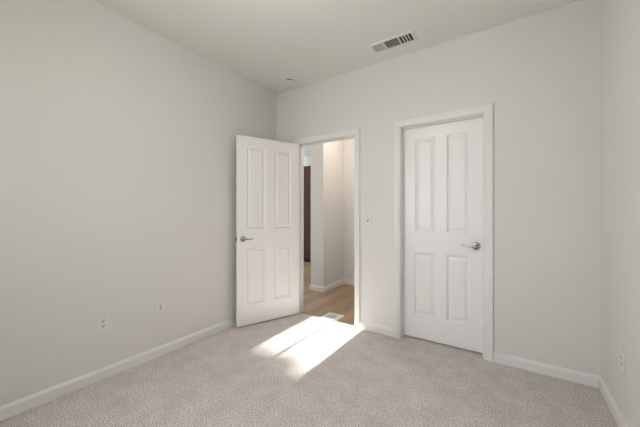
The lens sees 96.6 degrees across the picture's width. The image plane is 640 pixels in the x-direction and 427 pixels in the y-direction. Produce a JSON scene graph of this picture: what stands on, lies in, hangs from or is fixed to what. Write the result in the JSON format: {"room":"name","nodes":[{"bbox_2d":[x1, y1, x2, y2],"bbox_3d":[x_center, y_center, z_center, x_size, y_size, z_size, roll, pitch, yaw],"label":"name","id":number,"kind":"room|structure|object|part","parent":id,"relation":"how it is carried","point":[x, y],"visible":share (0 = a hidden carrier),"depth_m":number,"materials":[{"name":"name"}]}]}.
{"room":"empty bedroom","nodes":[
{"label":"empty bedroom","id":0,"kind":"room"},
{"bbox_2d":[0,0,276,405],"bbox_3d":[-1.504,-0.142,2.333,0.115,2.758,3.246,0,0,34],"label":"wall","id":1,"kind":"structure","parent":0,"point":[118,137],"depth_m":2.11,"materials":[{"name":"white paint"}]},
{"bbox_2d":[97,314,108,332],"bbox_3d":[-1.592,0.809,2.090,0.009,0.116,0.076,0,0,34],"label":"wall outlet","id":2,"kind":"object","parent":1,"relation":"attached to","point":[103,320],"visible":1,"depth_m":2.09,"materials":[{"name":"white plastic"}]},
{"bbox_2d":[0,317,235,420],"bbox_3d":[-1.419,1.177,2.345,0.014,0.081,3.131,0,0,34],"label":"baseboard","id":3,"kind":"structure","parent":1,"relation":"attached to","point":[16,407],"depth_m":2.07,"materials":[{"name":"white wood"}]},
{"bbox_2d":[155,299,164,314],"bbox_3d":[-1.362,0.805,2.431,0.013,0.116,0.076,0,0,34],"label":"wall jack","id":4,"kind":"object","parent":1,"relation":"attached to","point":[159,305],"visible":1,"depth_m":2.43,"materials":[{"name":"white plastic"}]},
{"bbox_2d":[304,157,310,165],"bbox_3d":[-0.148,-0.142,7.740,3.572,2.758,0.120,0,0,34],"label":"wall","id":5,"kind":"structure","parent":0,"point":[307,160],"depth_m":7.80,"materials":[{"name":"white paint"}]},
{"bbox_2d":[0,262,617,426],"bbox_3d":[-0.683,1.232,4.000,6.628,0.030,6.700,0,0,34],"label":"floor","id":6,"kind":"structure","parent":0,"point":[299,369],"depth_m":1.98,"materials":[{"name":"beige carpet"}]},
{"bbox_2d":[304,166,310,261],"bbox_3d":[-0.117,0.038,7.220,1.800,2.370,0.693,0,0,34],"label":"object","id":7,"kind":"object","parent":6,"relation":"on","point":[307,169],"visible":0.02,"depth_m":6.96,"materials":[{"name":"brown wood"}]},
{"bbox_2d":[321,312,343,320],"bbox_3d":[0.148,1.220,3.352,0.210,0.007,0.196,0,0,34],"label":"floor vent","id":8,"kind":"object","parent":6,"relation":"in","point":[331,316],"visible":1,"depth_m":3.34,"materials":[{"name":"white metal"}]},
{"bbox_2d":[311,140,343,286],"bbox_3d":[0.679,-0.142,5.543,0.240,2.758,2.620,0,0,34],"label":"wall","id":9,"kind":"structure","parent":0,"point":[327,159],"depth_m":4.51,"materials":[{"name":"white paint"}]},
{"bbox_2d":[309,279,343,292],"bbox_3d":[0.129,1.183,4.718,0.268,0.081,0.664,0,0,34],"label":"baseboard","id":10,"kind":"structure","parent":9,"relation":"attached to","point":[338,283],"depth_m":4.49,"materials":[{"name":"white wood"}]},
{"bbox_2d":[93,0,579,157],"bbox_3d":[-0.681,-1.571,3.989,6.842,0.100,6.915,0,0,34],"label":"ceiling","id":11,"kind":"structure","parent":0,"point":[247,38],"depth_m":2.33,"materials":[{"name":"white paint"}]},
{"bbox_2d":[284,77,295,84],"bbox_3d":[-0.344,-1.499,3.264,0.140,0.044,0.140,0,0,34],"label":"smoke detector","id":12,"kind":"object","parent":11,"relation":"attached to","point":[288,80],"visible":1,"depth_m":3.22,"materials":[{"name":"white plastic"}]},
{"bbox_2d":[367,29,417,53],"bbox_3d":[0.646,-1.515,2.547,0.412,0.011,0.170,0,0,34],"label":"ceiling vent","id":13,"kind":"object","parent":11,"relation":"in","point":[407,37],"visible":1,"depth_m":2.53,"materials":[{"name":"white metal"}]},
{"bbox_2d":[344,138,353,279],"bbox_3d":[0.920,-0.142,4.662,1.138,2.758,0.120,0,0,34],"label":"wall","id":14,"kind":"structure","parent":0,"point":[348,143],"depth_m":4.87,"materials":[{"name":"white paint"}]},
{"bbox_2d":[344,279,353,284],"bbox_3d":[0.883,1.183,4.606,1.138,0.081,0.014,0,0,34],"label":"baseboard","id":15,"kind":"structure","parent":14,"relation":"attached to","point":[346,281],"depth_m":4.86,"materials":[{"name":"white wood"}]},
{"bbox_2d":[277,0,600,375],"bbox_3d":[-0.767,-0.142,3.861,6.842,2.758,0.115,0,0,34],"label":"wall","id":16,"kind":"structure","parent":0,"point":[540,73],"depth_m":2.25,"materials":[{"name":"white paint"}]},
{"bbox_2d":[235,135,298,326],"bbox_3d":[-0.571,0.192,3.221,0.774,2.025,0.145,0,0,-34],"label":"door","id":17,"kind":"structure","parent":16,"relation":"in","point":[267,171],"depth_m":3.17,"materials":[{"name":"white wood"}]},
{"bbox_3d":[-0.803,0.279,3.007,0.066,0.066,0.055,0,0,-34],"label":"handle","id":18,"kind":"part","parent":17,"relation":"part of","materials":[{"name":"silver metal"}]},
{"bbox_2d":[293,127,359,328],"bbox_3d":[0.043,0.163,3.241,0.901,2.116,0.020,0,0,34],"label":"trim","id":19,"kind":"structure","parent":16,"relation":"attached to","point":[355,131],"depth_m":3.01,"materials":[{"name":"white wood"}]},
{"bbox_2d":[299,135,353,312],"bbox_3d":[0.081,0.189,3.297,0.801,2.069,0.117,0,0,34],"label":"trim","id":20,"kind":"structure","parent":16,"relation":"attached to","point":[301,146],"depth_m":3.49,"materials":[{"name":"white wood"}]},
{"bbox_2d":[364,215,370,225],"bbox_3d":[0.491,0.080,2.942,0.076,0.116,0.020,0,0,34],"label":"light switch","id":21,"kind":"object","parent":16,"relation":"attached to","point":[367,218],"visible":1,"depth_m":2.95,"materials":[{"name":"white plastic"}]},
{"bbox_2d":[360,321,392,336],"bbox_3d":[0.571,1.177,2.893,0.368,0.081,0.014,0,0,34],"label":"baseboard","id":22,"kind":"structure","parent":16,"relation":"attached to","point":[375,328],"depth_m":2.88,"materials":[{"name":"white wood"}]},
{"bbox_2d":[393,103,492,361],"bbox_3d":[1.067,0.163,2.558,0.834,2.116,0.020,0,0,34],"label":"trim","id":23,"kind":"structure","parent":16,"relation":"attached to","point":[487,109],"depth_m":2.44,"materials":[{"name":"white wood"}]},
{"bbox_2d":[404,117,482,352],"bbox_3d":[1.122,0.191,2.641,0.692,2.025,0.145,0,0,34],"label":"door","id":24,"kind":"structure","parent":16,"relation":"in","point":[443,163],"depth_m":2.61,"materials":[{"name":"white wood"}]},
{"bbox_3d":[1.337,0.286,2.444,0.066,0.066,0.055,0,0,34],"label":"handle","id":25,"kind":"part","parent":24,"relation":"part of","materials":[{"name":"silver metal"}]},
{"bbox_2d":[493,351,600,387],"bbox_3d":[1.683,1.177,2.152,0.640,0.081,0.014,0,0,34],"label":"baseboard","id":26,"kind":"structure","parent":16,"relation":"attached to","point":[580,377],"depth_m":2.13,"materials":[{"name":"white wood"}]},
{"bbox_2d":[601,0,639,426],"bbox_3d":[1.101,-0.142,0.598,0.115,2.758,3.246,0,0,34],"label":"wall","id":27,"kind":"structure","parent":0,"point":[620,19],"depth_m":1.62,"materials":[{"name":"white paint"}]},
{"bbox_2d":[599,377,628,426],"bbox_3d":[1.079,1.177,0.681,0.014,0.081,3.131,0,0,34],"label":"baseboard","id":28,"kind":"structure","parent":27,"relation":"attached to","point":[619,418],"depth_m":1.73,"materials":[{"name":"white wood"}]},
{"bbox_2d":[620,348,625,373],"bbox_3d":[1.689,0.825,1.593,0.009,0.116,0.076,0,0,34],"label":"wall outlet","id":29,"kind":"object","parent":27,"relation":"attached to","point":[622,353],"visible":1,"depth_m":1.58,"materials":[{"name":"white plastic"}]}
]}

